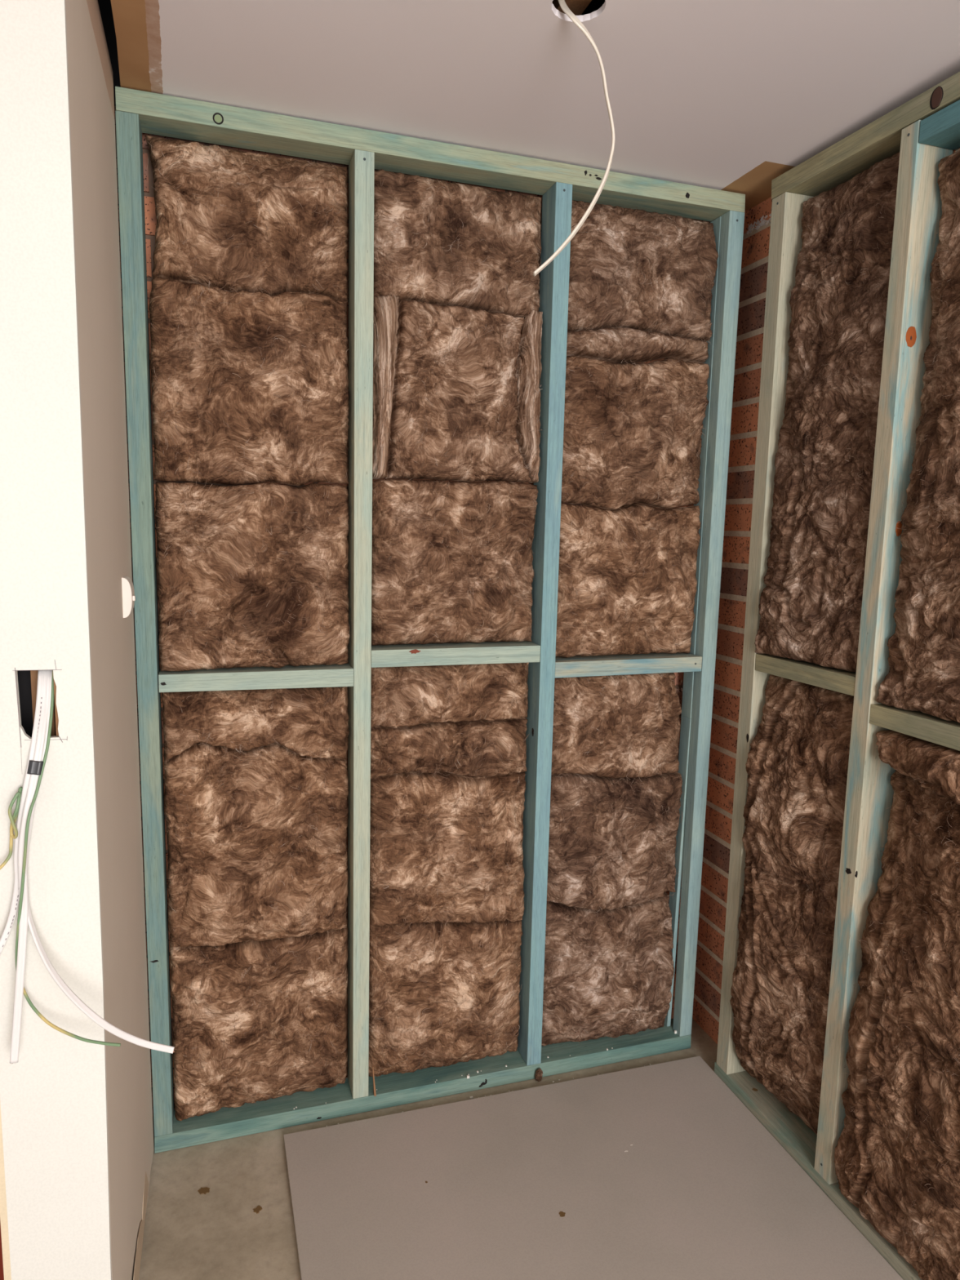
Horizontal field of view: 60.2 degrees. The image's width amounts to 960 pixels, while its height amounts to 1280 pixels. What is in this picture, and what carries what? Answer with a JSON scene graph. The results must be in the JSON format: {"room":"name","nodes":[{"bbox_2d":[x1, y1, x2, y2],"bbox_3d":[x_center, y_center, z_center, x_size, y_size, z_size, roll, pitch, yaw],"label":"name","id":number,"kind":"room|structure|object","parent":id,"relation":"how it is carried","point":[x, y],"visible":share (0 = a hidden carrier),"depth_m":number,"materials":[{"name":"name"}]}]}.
{"room":"building under construction","nodes":[
{"label":"building under construction","id":0,"kind":"room"},
{"bbox_2d":[0,0,153,1279],"bbox_3d":[-0.758,0.004,1.546,0.167,2.600,0.762,-1,8,-18],"label":"wall","id":1,"kind":"structure","parent":0,"point":[77,1130],"depth_m":1.25,"materials":[{"name":"white paint"}]},
{"bbox_2d":[0,1222,4,1279],"bbox_3d":[-1.210,0.291,1.440,0.700,2.040,0.038,-1,8,-18],"label":"door","id":2,"kind":"structure","parent":1,"relation":"in","point":[2,1274],"depth_m":1.64,"materials":[{"name":"brown"}]},
{"bbox_2d":[0,670,44,955],"bbox_3d":[-0.665,0.255,1.212,0.045,0.432,0.119,4,8,21],"label":"electrical cable","id":3,"kind":"object","parent":1,"relation":"attached to","point":[15,902],"visible":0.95,"depth_m":1.20,"materials":[{"name":"white plastic"}]},
{"bbox_2d":[0,786,22,869],"bbox_3d":[-0.676,0.274,1.187,0.050,0.123,0.021,-3,9,-30],"label":"earth wire","id":4,"kind":"object","parent":3,"relation":"attached to","point":[13,818],"visible":1,"depth_m":1.19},
{"bbox_2d":[9,670,49,1063],"bbox_3d":[-0.653,0.325,1.222,0.034,0.574,0.125,2,8,7],"label":"electrical cable","id":5,"kind":"object","parent":1,"relation":"attached to","point":[23,926],"visible":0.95,"depth_m":1.20,"materials":[{"name":"white plastic"}]},
{"bbox_2d":[15,670,120,1046],"bbox_3d":[-0.617,0.324,1.203,0.159,0.558,0.095,7,10,38],"label":"earth wire","id":6,"kind":"object","parent":1,"relation":"attached to","point":[36,1011],"visible":0.92,"depth_m":1.20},
{"bbox_2d":[26,670,174,1053],"bbox_3d":[-0.564,0.316,1.182,0.265,0.540,0.083,6,9,31],"label":"electrical cable","id":7,"kind":"object","parent":1,"relation":"attached to","point":[58,980],"visible":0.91,"depth_m":1.19,"materials":[{"name":"white plastic"}]},
{"bbox_2d":[26,760,43,774],"bbox_3d":[-0.641,0.184,1.193,0.022,0.023,0.012,-1,8,-18],"label":"tape","id":8,"kind":"object","parent":7,"relation":"attached to","point":[34,767],"visible":1,"depth_m":1.19,"materials":[{"name":"grey"}]},
{"bbox_2d":[97,0,120,106],"bbox_3d":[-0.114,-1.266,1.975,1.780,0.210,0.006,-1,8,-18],"label":"trim","id":9,"kind":"structure","parent":1,"relation":"attached to","point":[105,7],"depth_m":1.75,"materials":[{"name":"black"}]},
{"bbox_2d":[121,575,135,617],"bbox_3d":[-0.709,-0.089,1.671,0.026,0.080,0.082,-1,8,-18],"label":"switch cover","id":10,"kind":"object","parent":1,"relation":"attached to","point":[128,592],"visible":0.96,"depth_m":1.63,"materials":[{"name":"beige plastic"}]},
{"bbox_2d":[114,106,710,1116],"bbox_3d":[-1.306,-0.061,1.853,4.185,2.620,0.100,-1,8,-18],"label":"wall","id":11,"kind":"structure","parent":0,"point":[150,218],"depth_m":1.96,"materials":[{"name":"brown"}]},
{"bbox_2d":[138,1018,717,1279],"bbox_3d":[-0.475,1.659,-0.462,4.280,0.120,5.430,-1,8,-18],"label":"floor","id":12,"kind":"structure","parent":0,"point":[216,1234],"depth_m":1.88,"materials":[{"name":"concrete"}]},
{"bbox_2d":[197,1186,209,1194],"bbox_3d":[-0.637,1.269,1.905,0.028,0.002,0.021,0,8,-6],"label":"stain","id":13,"kind":"object","parent":12,"relation":"on","point":[202,1190],"visible":1,"depth_m":1.91,"materials":[{"name":"brown"}]},
{"bbox_2d":[252,1205,262,1213],"bbox_3d":[-0.498,1.279,1.857,0.020,0.002,0.019,-6,11,-45],"label":"stain","id":14,"kind":"object","parent":12,"relation":"on","point":[258,1208],"visible":1,"depth_m":1.86,"materials":[{"name":"brown"}]},
{"bbox_2d":[154,1017,691,1153],"bbox_3d":[-0.094,1.207,2.281,1.494,0.044,0.091,-1,8,-18],"label":"plate","id":15,"kind":"object","parent":12,"relation":"on","point":[393,1089],"visible":0.82,"depth_m":2.23,"materials":[{"name":"teal wood"}]},
{"bbox_2d":[115,110,173,1136],"bbox_3d":[-0.762,0.055,1.897,0.049,2.312,0.091,-1,8,-18],"label":"stud","id":16,"kind":"object","parent":15,"relation":"on","point":[128,128],"visible":1,"depth_m":1.84,"materials":[{"name":"teal wood"}]},
{"bbox_2d":[169,926,347,1120],"bbox_3d":[-0.548,0.966,2.095,0.434,0.458,0.095,-1,8,-18],"label":"insulation batt","id":17,"kind":"object","parent":15,"relation":"on","point":[254,1021],"visible":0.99,"depth_m":2.06,"materials":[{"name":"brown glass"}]},
{"bbox_2d":[164,742,348,948],"bbox_3d":[-0.536,0.498,2.025,0.437,0.520,0.105,-1,8,-18],"label":"insulation batt","id":18,"kind":"object","parent":17,"relation":"on","point":[257,851],"visible":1,"depth_m":2.00,"materials":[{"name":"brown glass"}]},
{"bbox_2d":[161,686,349,763],"bbox_3d":[-0.531,0.210,1.992,0.436,0.197,0.091,-1,8,-18],"label":"insulation batt","id":19,"kind":"object","parent":18,"relation":"on","point":[299,719],"visible":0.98,"depth_m":1.97,"materials":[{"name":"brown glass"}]},
{"bbox_2d":[347,149,374,1098],"bbox_3d":[-0.297,0.045,2.047,0.046,2.311,0.091,-1,8,-18],"label":"stud","id":20,"kind":"object","parent":15,"relation":"on","point":[362,164],"visible":0.98,"depth_m":1.99,"materials":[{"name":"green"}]},
{"bbox_2d":[158,662,353,692],"bbox_3d":[-0.529,0.090,1.977,0.441,0.044,0.089,-1,8,-18],"label":"noggin","id":21,"kind":"object","parent":20,"relation":"attached to","point":[335,675],"visible":0.96,"depth_m":1.94,"materials":[{"name":"green wood"}]},
{"bbox_2d":[155,480,350,671],"bbox_3d":[-0.523,-0.150,1.938,0.439,0.440,0.100,-1,8,-18],"label":"insulation batt","id":22,"kind":"object","parent":21,"relation":"on","point":[256,575],"visible":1,"depth_m":1.90,"materials":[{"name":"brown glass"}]},
{"bbox_2d":[148,275,349,486],"bbox_3d":[-0.514,-0.579,1.883,0.439,0.444,0.092,-1,8,-18],"label":"insulation batt","id":23,"kind":"object","parent":22,"relation":"on","point":[247,387],"visible":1,"depth_m":1.86,"materials":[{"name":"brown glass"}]},
{"bbox_2d":[145,134,348,302],"bbox_3d":[-0.508,-0.936,1.843,0.435,0.308,0.073,-1,8,-18],"label":"insulation batt","id":24,"kind":"object","parent":23,"relation":"on","point":[244,220],"visible":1,"depth_m":1.83,"materials":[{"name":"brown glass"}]},
{"bbox_2d":[371,640,540,667],"bbox_3d":[-0.067,0.035,2.119,0.442,0.044,0.089,-1,8,-18],"label":"noggin","id":25,"kind":"object","parent":20,"relation":"attached to","point":[524,651],"visible":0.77,"depth_m":2.08,"materials":[{"name":"green wood"}]},
{"bbox_2d":[371,478,537,645],"bbox_3d":[-0.062,-0.195,2.089,0.436,0.416,0.086,-1,8,-18],"label":"insulation batt","id":26,"kind":"object","parent":25,"relation":"on","point":[451,562],"visible":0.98,"depth_m":2.06,"materials":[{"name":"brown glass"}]},
{"bbox_2d":[372,295,399,479],"bbox_3d":[-0.227,-0.601,1.976,0.069,0.425,0.085,-1,8,-18],"label":"insulation batt","id":27,"kind":"object","parent":26,"relation":"on","point":[385,308],"visible":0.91,"depth_m":1.95,"materials":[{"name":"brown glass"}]},
{"bbox_2d":[385,299,539,482],"bbox_3d":[-0.036,-0.603,2.035,0.378,0.419,0.091,-1,8,-18],"label":"insulation batt","id":28,"kind":"object","parent":26,"relation":"on","point":[454,415],"visible":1,"depth_m":2.00,"materials":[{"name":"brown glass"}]},
{"bbox_2d":[373,168,542,316],"bbox_3d":[-0.047,-0.954,1.993,0.435,0.292,0.069,-1,8,-18],"label":"insulation batt","id":29,"kind":"object","parent":28,"relation":"on","point":[440,242],"visible":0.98,"depth_m":1.97,"materials":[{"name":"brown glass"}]},
{"bbox_2d":[515,310,542,483],"bbox_3d":[0.125,-0.615,2.092,0.063,0.423,0.080,-1,8,-18],"label":"insulation batt","id":30,"kind":"object","parent":26,"relation":"on","point":[529,358],"visible":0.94,"depth_m":2.08,"materials":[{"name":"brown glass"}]},
{"bbox_2d":[372,1065,376,1096],"bbox_3d":[-0.277,1.154,2.166,0.010,0.082,0.010,-1,8,-18],"label":"timber splinter","id":31,"kind":"object","parent":15,"relation":"on","point":[374,1084],"visible":1,"depth_m":2.16,"materials":[{"name":"brown wood"}]},
{"bbox_2d":[368,919,522,1076],"bbox_3d":[-0.088,0.960,2.243,0.438,0.451,0.096,-1,8,-18],"label":"insulation batt","id":32,"kind":"object","parent":15,"relation":"on","point":[441,994],"visible":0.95,"depth_m":2.21,"materials":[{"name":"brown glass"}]},
{"bbox_2d":[369,771,525,933],"bbox_3d":[-0.080,0.564,2.194,0.437,0.441,0.084,-1,8,-18],"label":"insulation batt","id":33,"kind":"object","parent":32,"relation":"on","point":[442,850],"visible":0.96,"depth_m":2.16,"materials":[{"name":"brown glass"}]},
{"bbox_2d":[370,717,527,779],"bbox_3d":[-0.074,0.293,2.159,0.437,0.159,0.080,-1,8,-18],"label":"insulation batt","id":34,"kind":"object","parent":33,"relation":"on","point":[478,748],"visible":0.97,"depth_m":2.14,"materials":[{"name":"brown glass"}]},
{"bbox_2d":[370,662,528,728],"bbox_3d":[-0.070,0.140,2.135,0.436,0.168,0.086,-1,8,-18],"label":"insulation batt","id":35,"kind":"object","parent":34,"relation":"on","point":[406,695],"visible":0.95,"depth_m":2.11,"materials":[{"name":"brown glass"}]},
{"bbox_2d":[534,1067,542,1081],"bbox_3d":[0.165,1.213,2.307,0.024,0.042,0.015,-1,8,-18],"label":"knot","id":36,"kind":"object","parent":15,"relation":"attached to","point":[538,1075],"visible":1,"depth_m":2.30,"materials":[{"name":"brown wood"}]},
{"bbox_2d":[517,182,572,1065],"bbox_3d":[0.164,0.036,2.195,0.045,2.310,0.091,-1,8,-18],"label":"stud","id":37,"kind":"object","parent":15,"relation":"on","point":[557,202],"visible":0.93,"depth_m":2.15,"materials":[{"name":"blue"}]},
{"bbox_2d":[115,86,745,222],"bbox_3d":[-0.041,-1.126,1.960,1.507,0.048,0.091,-1,8,-18],"label":"plate","id":38,"kind":"object","parent":37,"relation":"on","point":[159,114],"visible":0.94,"depth_m":1.89,"materials":[{"name":"green wood"}]},
{"bbox_2d":[555,652,702,678],"bbox_3d":[0.393,0.067,2.273,0.441,0.045,0.089,-1,8,-18],"label":"noggin","id":39,"kind":"object","parent":37,"relation":"attached to","point":[651,663],"visible":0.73,"depth_m":2.24,"materials":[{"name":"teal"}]},
{"bbox_2d":[555,502,701,657],"bbox_3d":[0.399,-0.162,2.241,0.435,0.416,0.090,-1,8,-18],"label":"insulation batt","id":40,"kind":"object","parent":39,"relation":"on","point":[628,581],"visible":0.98,"depth_m":2.21,"materials":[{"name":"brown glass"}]},
{"bbox_2d":[560,355,709,510],"bbox_3d":[0.406,-0.549,2.194,0.436,0.407,0.077,-1,8,-18],"label":"insulation batt","id":41,"kind":"object","parent":40,"relation":"on","point":[633,433],"visible":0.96,"depth_m":2.17,"materials":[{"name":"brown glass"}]},
{"bbox_2d":[566,323,709,363],"bbox_3d":[0.414,-0.770,2.159,0.436,0.084,0.088,-1,8,-18],"label":"insulation batt","id":42,"kind":"object","parent":41,"relation":"on","point":[614,345],"visible":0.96,"depth_m":2.13,"materials":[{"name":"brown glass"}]},
{"bbox_2d":[567,200,718,342],"bbox_3d":[0.417,-0.949,2.139,0.437,0.320,0.078,-1,8,-18],"label":"insulation batt","id":43,"kind":"object","parent":42,"relation":"on","point":[633,268],"visible":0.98,"depth_m":2.12,"materials":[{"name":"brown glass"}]},
{"bbox_2d":[541,891,674,1046],"bbox_3d":[0.368,0.950,2.389,0.423,0.450,0.096,-1,8,-18],"label":"insulation batt","id":44,"kind":"object","parent":15,"relation":"on","point":[607,973],"visible":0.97,"depth_m":2.36,"materials":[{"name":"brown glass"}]},
{"bbox_2d":[546,772,683,910],"bbox_3d":[0.379,0.569,2.342,0.430,0.409,0.088,-1,8,-18],"label":"insulation batt","id":45,"kind":"object","parent":44,"relation":"on","point":[612,842],"visible":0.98,"depth_m":2.31,"materials":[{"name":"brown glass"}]},
{"bbox_2d":[551,672,682,782],"bbox_3d":[0.381,0.242,2.298,0.418,0.309,0.082,-1,8,-18],"label":"insulation batt","id":46,"kind":"object","parent":45,"relation":"on","point":[628,726],"visible":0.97,"depth_m":2.27,"materials":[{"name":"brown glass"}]},
{"bbox_2d":[663,210,744,1036],"bbox_3d":[0.622,0.026,2.342,0.060,2.310,0.091,-1,8,-18],"label":"stud","id":47,"kind":"object","parent":15,"relation":"on","point":[728,228],"visible":0.9,"depth_m":2.30,"materials":[{"name":"blue wood"}]},
{"bbox_2d":[293,1030,676,1126],"bbox_3d":[0.068,1.208,2.277,1.135,0.052,0.061,-1,8,-18],"label":"crumbs","id":48,"kind":"object","parent":12,"relation":"on","point":[675,1031],"visible":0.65,"depth_m":2.26,"materials":[{"name":"white paint"}]},
{"bbox_2d":[283,1056,903,1279],"bbox_3d":[0.433,1.388,1.134,1.182,0.014,2.356,-1,8,-18],"label":"sheet","id":49,"kind":"object","parent":12,"relation":"on","point":[658,1171],"visible":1,"depth_m":1.90,"materials":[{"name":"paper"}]},
{"bbox_2d":[714,1062,921,1279],"bbox_3d":[0.885,1.294,1.805,0.090,0.044,1.170,-1,8,-18],"label":"plate","id":50,"kind":"object","parent":12,"relation":"on","point":[793,1134],"visible":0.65,"depth_m":2.05,"materials":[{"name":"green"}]},
{"bbox_2d":[716,191,813,1074],"bbox_3d":[0.741,0.060,2.169,0.091,2.294,0.058,-1,8,-18],"label":"stud","id":51,"kind":"object","parent":50,"relation":"on","point":[786,228],"visible":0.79,"depth_m":2.10,"materials":[{"name":"wood"}]},
{"bbox_2d":[729,674,853,1135],"bbox_3d":[0.772,0.663,2.050,0.118,1.129,0.346,-1,8,-18],"label":"insulation batt","id":52,"kind":"object","parent":50,"relation":"on","point":[797,764],"visible":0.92,"depth_m":2.02,"materials":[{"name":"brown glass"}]},
{"bbox_2d":[755,653,856,696],"bbox_3d":[0.803,0.079,1.976,0.088,0.045,0.352,-1,8,-18],"label":"noggin","id":53,"kind":"object","parent":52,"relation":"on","point":[841,681],"visible":0.62,"depth_m":1.94,"materials":[{"name":"wood"}]},
{"bbox_2d":[754,151,899,672],"bbox_3d":[0.803,-0.489,1.895,0.106,1.102,0.347,-1,8,-18],"label":"insulation batt","id":54,"kind":"object","parent":53,"relation":"on","point":[811,603],"visible":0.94,"depth_m":1.87,"materials":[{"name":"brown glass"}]},
{"bbox_2d":[813,120,953,1184],"bbox_3d":[0.864,0.119,1.790,0.091,2.286,0.054,-1,8,-18],"label":"stud","id":55,"kind":"object","parent":50,"relation":"on","point":[869,792],"visible":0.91,"depth_m":1.74,"materials":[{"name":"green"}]},
{"bbox_2d":[832,769,959,1279],"bbox_3d":[0.900,0.784,1.662,0.117,1.001,0.395,-1,8,-18],"label":"insulation batt","id":56,"kind":"object","parent":50,"relation":"on","point":[897,1152],"visible":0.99,"depth_m":1.66,"materials":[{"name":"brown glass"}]},
{"bbox_2d":[875,729,959,804],"bbox_3d":[0.911,0.257,1.588,0.120,0.100,0.394,-1,8,-18],"label":"insulation batt","id":57,"kind":"object","parent":56,"relation":"on","point":[936,766],"visible":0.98,"depth_m":1.62,"materials":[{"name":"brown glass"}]},
{"bbox_2d":[869,703,959,751],"bbox_3d":[0.931,0.181,1.585,0.088,0.046,0.399,-1,8,-18],"label":"noggin","id":58,"kind":"object","parent":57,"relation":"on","point":[917,724],"visible":0.78,"depth_m":1.64,"materials":[{"name":"wood"}]},
{"bbox_2d":[875,148,959,723],"bbox_3d":[0.936,-0.380,1.506,0.096,1.090,0.399,-1,8,-18],"label":"insulation batt","id":59,"kind":"object","parent":58,"relation":"on","point":[923,676],"visible":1,"depth_m":1.61,"materials":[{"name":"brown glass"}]},
{"bbox_3d":[0.999,0.208,1.375,0.090,2.228,0.045,-1,8,-18],"label":"stud","id":60,"kind":"object","parent":50,"relation":"on","visible":0},
{"bbox_2d":[918,99,959,150],"bbox_3d":[1.004,-0.931,1.282,0.090,0.053,0.718,-1,8,-18],"label":"plate","id":61,"kind":"object","parent":60,"relation":"on","point":[941,129],"visible":1,"depth_m":1.57,"materials":[{"name":"teal wood"}]},
{"bbox_2d":[771,71,959,199],"bbox_3d":[0.935,-1.015,1.490,0.091,0.065,1.176,-1,8,-18],"label":"plate","id":62,"kind":"object","parent":61,"relation":"on","point":[880,140],"visible":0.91,"depth_m":1.77,"materials":[{"name":"green"}]},
{"bbox_2d":[111,0,959,209],"bbox_3d":[-0.458,-0.786,-0.810,4.200,0.010,5.430,-1,8,-18],"label":"ceiling","id":63,"kind":"structure","parent":0,"point":[730,95],"depth_m":1.59,"materials":[{"name":"white paint"}]},
{"bbox_2d":[551,0,591,15],"bbox_3d":[0.245,-1.158,1.200,0.047,0.160,1.690,-1,8,-18],"label":"joist","id":64,"kind":"object","parent":63,"relation":"attached to","point":[577,7],"visible":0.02,"depth_m":1.46,"materials":[{"name":"brown wood"}]},
{"bbox_2d":[533,0,614,276],"bbox_3d":[0.166,-0.873,1.445,0.148,0.470,0.024,-1,8,-18],"label":"cable","id":65,"kind":"object","parent":63,"relation":"hanging from","point":[569,13],"visible":1,"depth_m":1.45,"materials":[{"name":"beige plastic"}]},
{"bbox_2d":[581,0,604,15],"bbox_3d":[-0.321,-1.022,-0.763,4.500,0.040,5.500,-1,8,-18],"label":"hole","id":66,"kind":"structure","parent":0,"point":[594,5],"depth_m":1.74,"materials":[{"name":"black"}]},
{"bbox_2d":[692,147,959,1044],"bbox_3d":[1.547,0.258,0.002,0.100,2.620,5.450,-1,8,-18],"label":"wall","id":67,"kind":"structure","parent":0,"point":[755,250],"depth_m":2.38,"materials":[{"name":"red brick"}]},
{"bbox_2d":[746,213,771,234],"bbox_3d":[0.756,-1.115,2.209,0.008,0.032,0.133,-1,8,-18],"label":"smear","id":68,"kind":"object","parent":67,"relation":"attached to","point":[762,221],"visible":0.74,"depth_m":2.22,"materials":[{"name":"white"}]}
]}

